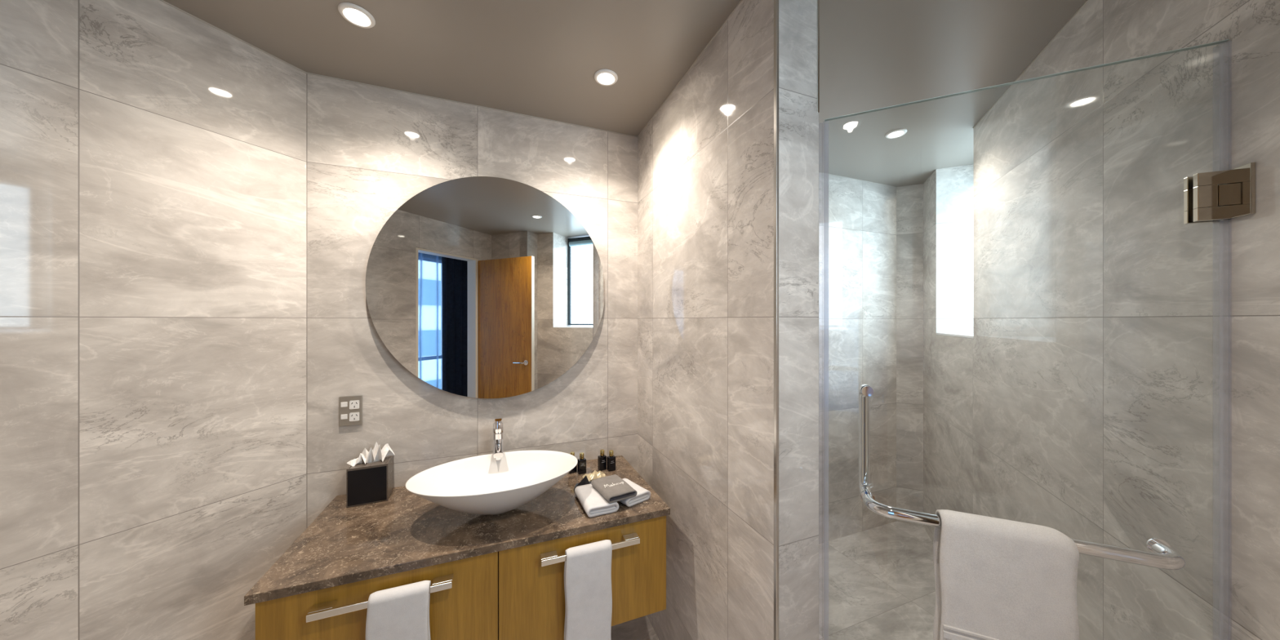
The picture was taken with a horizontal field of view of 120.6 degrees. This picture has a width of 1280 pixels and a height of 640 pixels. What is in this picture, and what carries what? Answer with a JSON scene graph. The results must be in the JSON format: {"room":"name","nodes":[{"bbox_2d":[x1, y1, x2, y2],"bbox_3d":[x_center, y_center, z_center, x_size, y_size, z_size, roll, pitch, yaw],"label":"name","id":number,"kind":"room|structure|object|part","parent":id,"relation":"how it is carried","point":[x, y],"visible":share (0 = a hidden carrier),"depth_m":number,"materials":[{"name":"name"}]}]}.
{"room":"bathroom","nodes":[
{"label":"bathroom","id":0,"kind":"room"},
{"bbox_2d":[0,0,306,639],"bbox_3d":[-1.626,0.244,0.748,0.100,2.391,1.476,0,0,24],"label":"wall","id":1,"kind":"structure","parent":0,"point":[153,157],"depth_m":1.05,"materials":[{"name":"tile"}]},
{"bbox_2d":[159,0,306,73],"bbox_3d":[-1.579,-0.949,0.728,0.003,0.004,1.476,0,0,24],"label":"trim","id":2,"kind":"structure","parent":1,"relation":"attached to","point":[162,1],"depth_m":1.21,"materials":[{"name":"beige"}]},
{"bbox_2d":[306,73,896,543],"bbox_3d":[0.277,0.244,2.062,3.543,2.391,0.100,0,0,-21],"label":"wall","id":3,"kind":"structure","parent":0,"point":[370,150],"depth_m":1.68,"materials":[{"name":"tile"}]},
{"bbox_2d":[338,395,362,426],"bbox_3d":[-1.147,0.360,1.449,0.075,0.116,0.012,0,0,-21],"label":"power outlet","id":4,"kind":"object","parent":3,"relation":"attached to","point":[350,407],"visible":1,"depth_m":1.45,"materials":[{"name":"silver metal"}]},
{"bbox_2d":[340,413,347,419],"bbox_3d":[-1.165,0.381,1.438,0.021,0.019,0.004,0,0,-21],"label":"switch","id":5,"kind":"object","parent":4,"relation":"attached to","point":[343,416],"depth_m":1.44,"materials":[{"name":"white plastic"}]},
{"bbox_2d":[340,401,347,407],"bbox_3d":[-1.165,0.333,1.438,0.021,0.019,0.004,0,0,-21],"label":"switch","id":6,"kind":"object","parent":4,"relation":"attached to","point":[343,404],"depth_m":1.44,"materials":[{"name":"white plastic"}]},
{"bbox_2d":[349,412,359,421],"bbox_3d":[-1.134,0.384,1.450,0.032,0.033,0.003,0,0,-21],"label":"socket","id":7,"kind":"object","parent":4,"relation":"attached to","point":[353,416],"depth_m":1.45,"materials":[{"name":"grey plastic"}]},
{"bbox_2d":[349,400,359,408],"bbox_3d":[-1.134,0.336,1.450,0.032,0.033,0.003,0,0,-21],"label":"socket","id":8,"kind":"object","parent":4,"relation":"attached to","point":[353,404],"depth_m":1.45,"materials":[{"name":"grey plastic"}]},
{"bbox_2d":[255,515,666,639],"bbox_3d":[-0.534,0.892,1.376,1.156,0.351,0.588,0,0,-21],"label":"vanity cabinet","id":9,"kind":"object","parent":3,"relation":"attached to","point":[516,593],"visible":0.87,"depth_m":1.14,"materials":[{"name":"brown wood"}]},
{"bbox_3d":[-0.716,0.893,1.043,0.576,0.349,0.019,0,0,-21],"label":"drawer","id":10,"kind":"part","parent":9,"relation":"part of","materials":[{"name":"brown wood"}]},
{"bbox_3d":[-0.707,0.767,1.014,0.335,0.018,0.040,0,0,-21],"label":"handle","id":11,"kind":"part","parent":9,"relation":"part of","materials":[{"name":"silver metal"}]},
{"bbox_2d":[365,580,431,639],"bbox_3d":[-0.666,0.907,1.013,0.147,0.330,0.048,0,0,-21],"label":"hand towel","id":12,"kind":"object","parent":9,"relation":"hanging from","point":[402,612],"visible":1,"depth_m":1.00,"materials":[{"name":"white fabric"}]},
{"bbox_2d":[244,455,670,605],"bbox_3d":[-0.541,0.703,1.388,1.182,0.025,0.562,0,0,-21],"label":"countertop","id":13,"kind":"structure","parent":9,"relation":"on","point":[406,531],"depth_m":1.19,"materials":[{"name":"brown stone"}]},
{"bbox_2d":[346,442,394,507],"bbox_3d":[-1.046,0.586,1.423,0.148,0.208,0.126,0,0,-25],"label":"tissue box","id":14,"kind":"object","parent":13,"relation":"on","point":[370,476],"visible":1,"depth_m":1.38,"materials":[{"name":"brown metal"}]},
{"bbox_3d":[-1.020,0.620,1.367,0.119,0.128,0.002,0,0,-25],"label":"panel","id":15,"kind":"part","parent":14,"relation":"part of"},
{"bbox_2d":[405,449,577,515],"bbox_3d":[-0.510,0.614,1.315,0.570,0.150,0.362,0,0,-21],"label":"vessel basin","id":16,"kind":"object","parent":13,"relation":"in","point":[482,485],"visible":0.97,"depth_m":1.36,"materials":[{"name":"white ceramic"}]},
{"bbox_2d":[492,418,503,460],"bbox_3d":[-0.582,0.542,1.501,0.055,0.295,0.156,0,0,-21],"label":"mixer","id":17,"kind":"object","parent":13,"relation":"on","point":[498,424],"visible":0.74,"depth_m":1.52,"materials":[{"name":"silver metal"}]},
{"bbox_3d":[-0.600,0.450,1.548,0.045,0.050,0.045,0,0,-21],"label":"lever","id":18,"kind":"part","parent":17,"relation":"part of","materials":[{"name":"silver metal"}]},
{"bbox_2d":[493,431,503,453],"bbox_3d":[-0.600,0.583,1.548,0.055,0.214,0.055,0,0,-21],"label":"tap","id":19,"kind":"object","parent":17,"relation":"on","point":[498,437],"depth_m":1.53,"materials":[{"name":"silver metal"}]},
{"bbox_3d":[-0.575,0.519,1.483,0.039,0.042,0.118,0,0,-21],"label":"spout","id":20,"kind":"part","parent":17,"relation":"part of","materials":[{"name":"silver metal"}]},
{"bbox_3d":[-0.582,0.416,1.501,0.038,0.043,0.085,0,0,-21],"label":"lever blade","id":21,"kind":"part","parent":17,"relation":"part of","materials":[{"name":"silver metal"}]},
{"bbox_2d":[568,451,577,473],"bbox_3d":[-0.306,0.645,1.655,0.035,0.090,0.024,0,0,-36],"label":"toiletry bottle","id":22,"kind":"object","parent":13,"relation":"on","point":[575,469],"visible":0.36,"depth_m":1.65,"materials":[{"name":"black plastic"}]},
{"bbox_2d":[577,452,586,474],"bbox_3d":[-0.262,0.645,1.646,0.035,0.090,0.024,0,0,-30],"label":"toiletry bottle","id":23,"kind":"object","parent":13,"relation":"on","point":[581,464],"visible":1,"depth_m":1.64,"materials":[{"name":"black plastic"}]},
{"bbox_2d":[573,475,591,490],"bbox_3d":[-0.225,0.669,1.513,0.112,0.041,0.053,0,0,-24],"label":"sachet","id":24,"kind":"object","parent":13,"relation":"on","point":[584,481],"visible":0.52,"depth_m":1.50,"materials":[{"name":"black plastic"}]},
{"bbox_2d":[582,470,606,481],"bbox_3d":[-0.198,0.676,1.595,0.095,0.026,0.055,0,0,-28],"label":"sachet","id":25,"kind":"object","parent":13,"relation":"on","point":[595,474],"visible":0.71,"depth_m":1.58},
{"bbox_2d":[574,484,618,517],"bbox_3d":[-0.168,0.671,1.377,0.118,0.036,0.185,0,0,-25],"label":"cloth","id":26,"kind":"object","parent":13,"relation":"on","point":[593,502],"visible":0.76,"depth_m":1.32,"materials":[{"name":"white fabric"}]},
{"bbox_2d":[597,448,606,471],"bbox_3d":[-0.174,0.645,1.685,0.035,0.090,0.024,0,0,-33],"label":"toiletry bottle","id":27,"kind":"object","parent":13,"relation":"on","point":[602,459],"visible":1,"depth_m":1.68,"materials":[{"name":"black plastic"}]},
{"bbox_2d":[607,449,615,471],"bbox_3d":[-0.132,0.645,1.678,0.035,0.090,0.024,0,0,-28],"label":"toiletry bottle","id":28,"kind":"object","parent":13,"relation":"on","point":[611,459],"visible":1,"depth_m":1.67,"materials":[{"name":"black plastic"}]},
{"bbox_2d":[619,478,650,506],"bbox_3d":[-0.050,0.671,1.432,0.116,0.036,0.150,0,0,-39],"label":"cloth","id":29,"kind":"object","parent":13,"relation":"on","point":[642,495],"visible":0.41,"depth_m":1.39,"materials":[{"name":"white fabric"}]},
{"bbox_2d":[591,474,637,502],"bbox_3d":[-0.103,0.641,1.399,0.118,0.026,0.165,0,0,-30],"label":"cloth","id":30,"kind":"object","parent":29,"relation":"on","point":[613,488],"visible":1,"depth_m":1.37,"materials":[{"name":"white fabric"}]},
{"bbox_3d":[-0.175,0.893,1.253,0.576,0.349,0.019,0,0,-21],"label":"drawer","id":31,"kind":"part","parent":9,"relation":"part of","materials":[{"name":"brown wood"}]},
{"bbox_2d":[564,539,612,639],"bbox_3d":[-0.170,0.917,1.205,0.154,0.350,0.048,0,0,-21],"label":"hand towel","id":32,"kind":"object","parent":9,"relation":"hanging from","point":[588,590],"visible":1,"depth_m":1.19,"materials":[{"name":"white fabric"}]},
{"bbox_3d":[-0.162,0.767,1.226,0.333,0.018,0.040,0,0,-21],"label":"handle","id":33,"kind":"part","parent":9,"relation":"part of","materials":[{"name":"silver metal"}]},
{"bbox_2d":[306,71,637,137],"bbox_3d":[-0.646,-0.949,1.648,1.363,0.004,0.003,0,0,-21],"label":"trim","id":34,"kind":"structure","parent":3,"relation":"attached to","point":[306,72],"depth_m":1.59,"materials":[{"name":"beige"}]},
{"bbox_2d":[365,176,604,398],"bbox_3d":[-0.636,-0.143,1.639,0.983,0.983,0.028,0,0,-21],"label":"round mirror","id":35,"kind":"object","parent":3,"relation":"attached to","point":[478,286],"visible":1,"depth_m":1.60,"materials":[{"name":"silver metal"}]},
{"bbox_2d":[818,171,897,187],"bbox_3d":[0.981,-0.949,2.279,1.833,0.004,0.003,0,0,-21],"label":"trim","id":36,"kind":"structure","parent":3,"relation":"attached to","point":[819,171],"depth_m":2.47,"materials":[{"name":"beige"}]},
{"bbox_2d":[163,0,1086,186],"bbox_3d":[-0.241,-1.011,-0.553,8.200,0.120,5.000,0,0,-21],"label":"ceiling","id":37,"kind":"structure","parent":0,"point":[535,58],"depth_m":1.31,"materials":[{"name":"paint"}]},
{"bbox_2d":[337,2,375,28],"bbox_3d":[-0.883,-0.947,1.140,0.093,0.008,0.093,0,0,-21],"label":"recessed light","id":38,"kind":"object","parent":37,"relation":"in","point":[356,15],"visible":1,"depth_m":1.13,"materials":[{"name":"white plastic"}]},
{"bbox_2d":[594,69,617,85],"bbox_3d":[-0.133,-0.947,1.431,0.093,0.008,0.093,0,0,-21],"label":"recessed light","id":39,"kind":"object","parent":37,"relation":"in","point":[602,77],"visible":1,"depth_m":1.42,"materials":[{"name":"white plastic"}]},
{"bbox_2d":[884,128,906,138],"bbox_3d":[1.303,-0.947,1.859,0.093,0.008,0.093,0,0,-21],"label":"recessed light","id":40,"kind":"object","parent":37,"relation":"in","point":[895,133],"visible":1,"depth_m":1.85,"materials":[{"name":"white"}]},
{"bbox_2d":[973,0,1088,128],"bbox_3d":[1.301,-0.949,1.020,0.003,0.004,1.718,0,0,24],"label":"trim","id":41,"kind":"structure","parent":37,"relation":"attached to","point":[1086,1],"depth_m":1.31,"materials":[{"name":"beige"}]},
{"bbox_2d":[637,0,818,639],"bbox_3d":[0.240,0.244,1.450,0.147,2.391,1.013,0,0,-21],"label":"wall","id":42,"kind":"structure","parent":0,"point":[705,158],"depth_m":1.12,"materials":[{"name":"tile"}]},
{"bbox_2d":[637,0,742,137],"bbox_3d":[0.170,-0.949,1.423,0.003,0.004,1.013,0,0,-21],"label":"trim","id":43,"kind":"structure","parent":42,"relation":"attached to","point":[740,1],"depth_m":1.33,"materials":[{"name":"beige"}]},
{"bbox_2d":[773,0,778,639],"bbox_3d":[0.356,0.245,0.955,0.008,2.390,0.012,0,0,-21],"label":"trim","id":44,"kind":"structure","parent":42,"relation":"attached to","point":[775,2],"depth_m":0.95,"materials":[{"name":"white metal"}]},
{"bbox_2d":[817,0,819,112],"bbox_3d":[0.489,-0.760,1.006,0.008,0.380,0.008,0,0,-21],"label":"trim","id":45,"kind":"structure","parent":42,"relation":"attached to","point":[818,1],"depth_m":1.00,"materials":[{"name":"white"}]},
{"bbox_2d":[610,521,935,639],"bbox_3d":[0.280,1.500,1.312,3.267,0.120,4.299,0,0,24],"label":"floor","id":46,"kind":"structure","parent":0,"point":[879,581],"depth_m":1.94,"materials":[{"name":"tile"}]},
{"bbox_2d":[896,183,923,526],"bbox_3d":[1.944,0.244,2.619,0.316,2.391,0.100,0,0,24],"label":"wall","id":47,"kind":"structure","parent":0,"point":[909,198],"depth_m":2.58,"materials":[{"name":"tile"}]},
{"bbox_2d":[923,0,1279,639],"bbox_3d":[1.486,0.244,0.915,0.420,2.391,3.488,0,0,24],"label":"wall","id":48,"kind":"structure","parent":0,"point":[1117,383],"depth_m":0.97,"materials":[{"name":"tile"}]},
{"bbox_2d":[936,333,973,338],"bbox_3d":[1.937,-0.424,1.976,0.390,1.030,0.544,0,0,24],"label":"window sill","id":49,"kind":"structure","parent":48,"relation":"attached to","point":[958,335],"depth_m":2.04,"materials":[{"name":"white"}]},
{"bbox_2d":[823,39,1255,639],"bbox_3d":[0.840,0.434,0.869,0.754,1.987,0.155,0,0,23],"label":"shower door","id":50,"kind":"structure","parent":48,"relation":"attached to","point":[1213,197],"depth_m":0.75,"materials":[{"name":"clear glass"}]},
{"bbox_3d":[0.624,0.332,1.012,0.027,0.311,0.058,0,0,24],"label":"pull handle","id":51,"kind":"part","parent":50,"relation":"part of","materials":[{"name":"silver metal"}]},
{"bbox_2d":[933,509,1079,639],"bbox_3d":[0.806,0.661,0.817,0.229,0.428,0.063,0,0,24],"label":"bath towel","id":52,"kind":"object","parent":50,"relation":"hanging from","point":[996,579],"visible":1,"depth_m":0.80,"materials":[{"name":"white fabric"}]},
{"bbox_3d":[1.165,-0.248,0.718,0.006,0.096,0.072,0,0,24],"label":"hinge wall plate","id":53,"kind":"part","parent":50,"relation":"part of","materials":[{"name":"silver metal"}]}
]}

